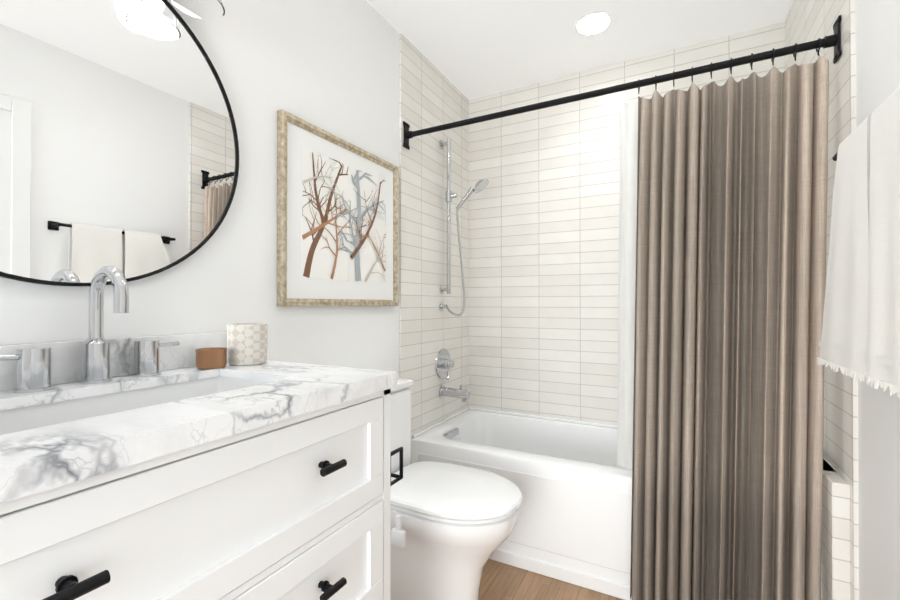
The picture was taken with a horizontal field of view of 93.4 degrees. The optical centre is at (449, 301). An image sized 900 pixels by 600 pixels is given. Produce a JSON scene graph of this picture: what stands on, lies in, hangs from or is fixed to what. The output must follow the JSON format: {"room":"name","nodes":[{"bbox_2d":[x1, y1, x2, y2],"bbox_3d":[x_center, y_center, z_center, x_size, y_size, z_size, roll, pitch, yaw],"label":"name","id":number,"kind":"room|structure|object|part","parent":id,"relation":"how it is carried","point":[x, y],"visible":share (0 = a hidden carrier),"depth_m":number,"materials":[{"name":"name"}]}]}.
{"room":"bathroom","nodes":[
{"label":"bathroom","id":0,"kind":"room"},
{"bbox_2d":[0,0,398,377],"bbox_3d":[-0.691,-0.079,1.325,0.120,2.440,3.443,0,0,28],"label":"wall","id":1,"kind":"structure","parent":0,"point":[331,66],"depth_m":1.38,"materials":[{"name":"white paint"}]},
{"bbox_2d":[0,0,238,285],"bbox_3d":[-0.823,-0.428,0.923,0.023,0.790,0.790,0,0,28],"label":"mirror","id":2,"kind":"object","parent":1,"relation":"attached to","point":[119,146],"visible":0.92,"depth_m":0.97,"materials":[{"name":"black mirror"}]},
{"bbox_2d":[170,0,224,19],"bbox_3d":[-0.755,-0.870,0.890,0.176,0.245,0.600,0,0,28],"label":"light","id":3,"kind":"object","parent":1,"relation":"attached to","point":[208,9],"visible":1,"depth_m":1.11,"materials":[{"name":"white glass"}]},
{"bbox_2d":[277,109,398,305],"bbox_3d":[-0.408,-0.308,1.703,0.027,0.653,0.670,0,0,28],"label":"picture frame","id":4,"kind":"object","parent":1,"relation":"attached to","point":[337,221],"visible":1,"depth_m":1.62,"materials":[{"name":"white paper"}]},
{"bbox_2d":[399,33,468,438],"bbox_3d":[-0.062,-0.072,2.374,0.010,2.440,0.759,0,0,28],"label":"wall tiles","id":5,"kind":"structure","parent":1,"relation":"attached to","point":[431,94],"depth_m":2.28,"materials":[{"name":"white tile"}]},
{"bbox_2d":[435,348,453,379],"bbox_3d":[-0.011,0.351,2.385,0.067,0.170,0.170,0,0,28],"label":"shower valve","id":6,"kind":"object","parent":5,"relation":"attached to","point":[444,364],"visible":1,"depth_m":2.37,"materials":[{"name":"silver metal"}]},
{"bbox_2d":[439,385,469,401],"bbox_3d":[0.028,0.504,2.352,0.166,0.087,0.072,0,0,28],"label":"tub spout","id":7,"kind":"object","parent":5,"relation":"attached to","point":[463,395],"visible":1,"depth_m":2.33,"materials":[{"name":"silver metal"}]},
{"bbox_2d":[439,138,488,315],"bbox_3d":[0.088,-0.415,2.360,0.269,0.996,0.131,0,0,28],"label":"shower rail","id":8,"kind":"object","parent":5,"relation":"attached to","point":[480,185],"visible":1,"depth_m":2.36,"materials":[{"name":"silver metal"}]},
{"bbox_2d":[403,15,841,149],"bbox_3d":[0.497,-0.814,1.698,1.614,0.124,0.054,0,0,28],"label":"curtain rod","id":9,"kind":"object","parent":5,"relation":"attached to","point":[834,40],"visible":1,"depth_m":1.54,"materials":[{"name":"black metal"}]},
{"bbox_2d":[617,71,783,468],"bbox_3d":[0.933,-0.058,1.534,0.624,1.422,0.064,0,0,28],"label":"curtain liner","id":10,"kind":"object","parent":9,"relation":"hanging from","point":[628,128],"visible":0.08,"depth_m":1.66,"materials":[{"name":"white fabric"}]},
{"bbox_2d":[630,56,828,599],"bbox_3d":[0.925,0.169,1.448,0.578,1.876,0.073,0,0,28],"label":"shower curtain","id":11,"kind":"object","parent":9,"relation":"hanging from","point":[728,398],"visible":1,"depth_m":1.44,"materials":[{"name":"fabric"}]},
{"bbox_2d":[479,559,622,599],"bbox_3d":[0.085,1.188,0.905,1.876,0.100,3.443,0,0,28],"label":"floor","id":12,"kind":"structure","parent":0,"point":[501,581],"depth_m":1.70,"materials":[{"name":"brown wood"}]},
{"bbox_2d":[0,266,402,599],"bbox_3d":[-0.567,0.530,0.804,0.576,1.214,0.957,0,0,28],"label":"bathroom vanity","id":13,"kind":"object","parent":12,"relation":"on","point":[161,467],"visible":0.96,"depth_m":0.73,"materials":[{"name":"white paint"}]},
{"bbox_2d":[0,331,397,503],"bbox_3d":[-0.588,0.147,0.787,0.558,0.124,0.902,0,0,28],"label":"countertop","id":14,"kind":"structure","parent":13,"relation":"on","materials":[{"name":"stone"}]},
{"bbox_2d":[0,266,179,393],"bbox_3d":[-0.726,0.049,0.895,0.146,0.250,0.345,0,0,28],"label":"faucet","id":15,"kind":"object","parent":14,"relation":"on","point":[99,359],"depth_m":0.90,"materials":[{"name":"silver metal"}]},
{"bbox_2d":[0,376,270,434],"bbox_3d":[-0.597,0.269,0.812,0.349,0.150,0.582,0,0,28],"label":"sink","id":16,"kind":"object","parent":14,"relation":"in","point":[16,416],"depth_m":0.90,"materials":[{"name":"white ceramic"}]},
{"bbox_2d":[195,347,226,369],"bbox_3d":[-0.629,0.150,1.119,0.073,0.050,0.073,0,0,28],"label":"candle jar","id":17,"kind":"object","parent":14,"relation":"on","point":[211,358],"visible":1,"depth_m":1.09,"materials":[{"name":"orange metal"}]},
{"bbox_2d":[227,323,267,365],"bbox_3d":[-0.574,0.119,1.203,0.104,0.112,0.104,0,0,28],"label":"cup","id":18,"kind":"object","parent":14,"relation":"on","point":[247,343],"visible":1,"depth_m":1.16,"materials":[{"name":"ceramic"}]},
{"bbox_2d":[390,378,521,599],"bbox_3d":[-0.083,0.733,1.573,0.711,0.818,0.397,0,0,28],"label":"toilet","id":19,"kind":"object","parent":12,"relation":"on","point":[452,526],"visible":0.71,"depth_m":1.45,"materials":[{"name":"white ceramic"}]},
{"bbox_3d":[0.006,0.683,1.535,0.518,0.048,0.382,0,0,28],"label":"seat","id":20,"kind":"part","parent":19,"relation":"part of","materials":[{"name":"white ceramic"}]},
{"bbox_2d":[411,407,631,599],"bbox_3d":[0.625,0.905,2.039,1.507,0.481,0.694,0,0,28],"label":"bathtub","id":21,"kind":"object","parent":12,"relation":"on","point":[570,479],"visible":0.38,"depth_m":1.80,"materials":[{"name":"white ceramic"}]},
{"bbox_2d":[366,0,792,99],"bbox_3d":[0.085,-1.352,0.923,1.876,0.100,3.443,0,0,28],"label":"ceiling","id":22,"kind":"structure","parent":0,"point":[470,49],"depth_m":2.03,"materials":[{"name":"white paint"}]},
{"bbox_2d":[574,11,612,35],"bbox_3d":[0.667,-1.292,1.976,0.170,0.007,0.170,0,0,28],"label":"recessed light","id":23,"kind":"object","parent":22,"relation":"in","point":[593,23],"visible":1,"depth_m":1.97,"materials":[{"name":"white paint"}]},
{"bbox_2d":[469,21,784,424],"bbox_3d":[0.862,-0.072,2.383,1.636,2.440,0.120,0,0,28],"label":"wall","id":24,"kind":"structure","parent":0,"point":[543,267],"depth_m":2.45,"materials":[{"name":"tile"}]},
{"bbox_2d":[821,458,850,599],"bbox_3d":[1.317,0.843,1.620,0.105,0.600,0.791,0,0,28],"label":"wall","id":25,"kind":"structure","parent":0,"point":[836,578],"depth_m":1.26,"materials":[{"name":"tile"}]},
{"bbox_2d":[855,0,899,599],"bbox_3d":[0.861,-0.085,0.504,0.120,2.440,3.443,0,0,28],"label":"wall","id":26,"kind":"structure","parent":0,"point":[877,44],"depth_m":1.10,"materials":[{"name":"white paint"}]},
{"bbox_2d":[785,0,858,599],"bbox_3d":[1.361,-0.078,1.588,0.010,2.440,0.818,0,0,28],"label":"wall tiles","id":27,"kind":"structure","parent":26,"relation":"attached to","point":[808,20],"depth_m":1.33,"materials":[{"name":"white tile"}]},
{"bbox_2d":[817,86,899,397],"bbox_3d":[0.949,-0.117,0.915,0.108,0.590,0.641,0,0,28],"label":"towel rail","id":28,"kind":"object","parent":26,"relation":"attached to","point":[860,337],"visible":1,"depth_m":0.92,"materials":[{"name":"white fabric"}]},
{"bbox_2d":[817,114,870,381],"bbox_3d":[0.993,-0.115,1.058,0.053,0.587,0.346,0,0,28],"label":"towel","id":29,"kind":"object","parent":28,"relation":"hanging from","point":[843,344],"depth_m":1.00,"materials":[{"name":"white fabric"}]},
{"bbox_2d":[865,86,899,397],"bbox_3d":[0.858,-0.116,0.802,0.053,0.587,0.231,0,0,28],"label":"towel","id":30,"kind":"object","parent":28,"relation":"hanging from","point":[882,127],"depth_m":0.84,"materials":[{"name":"white fabric"}]}
]}

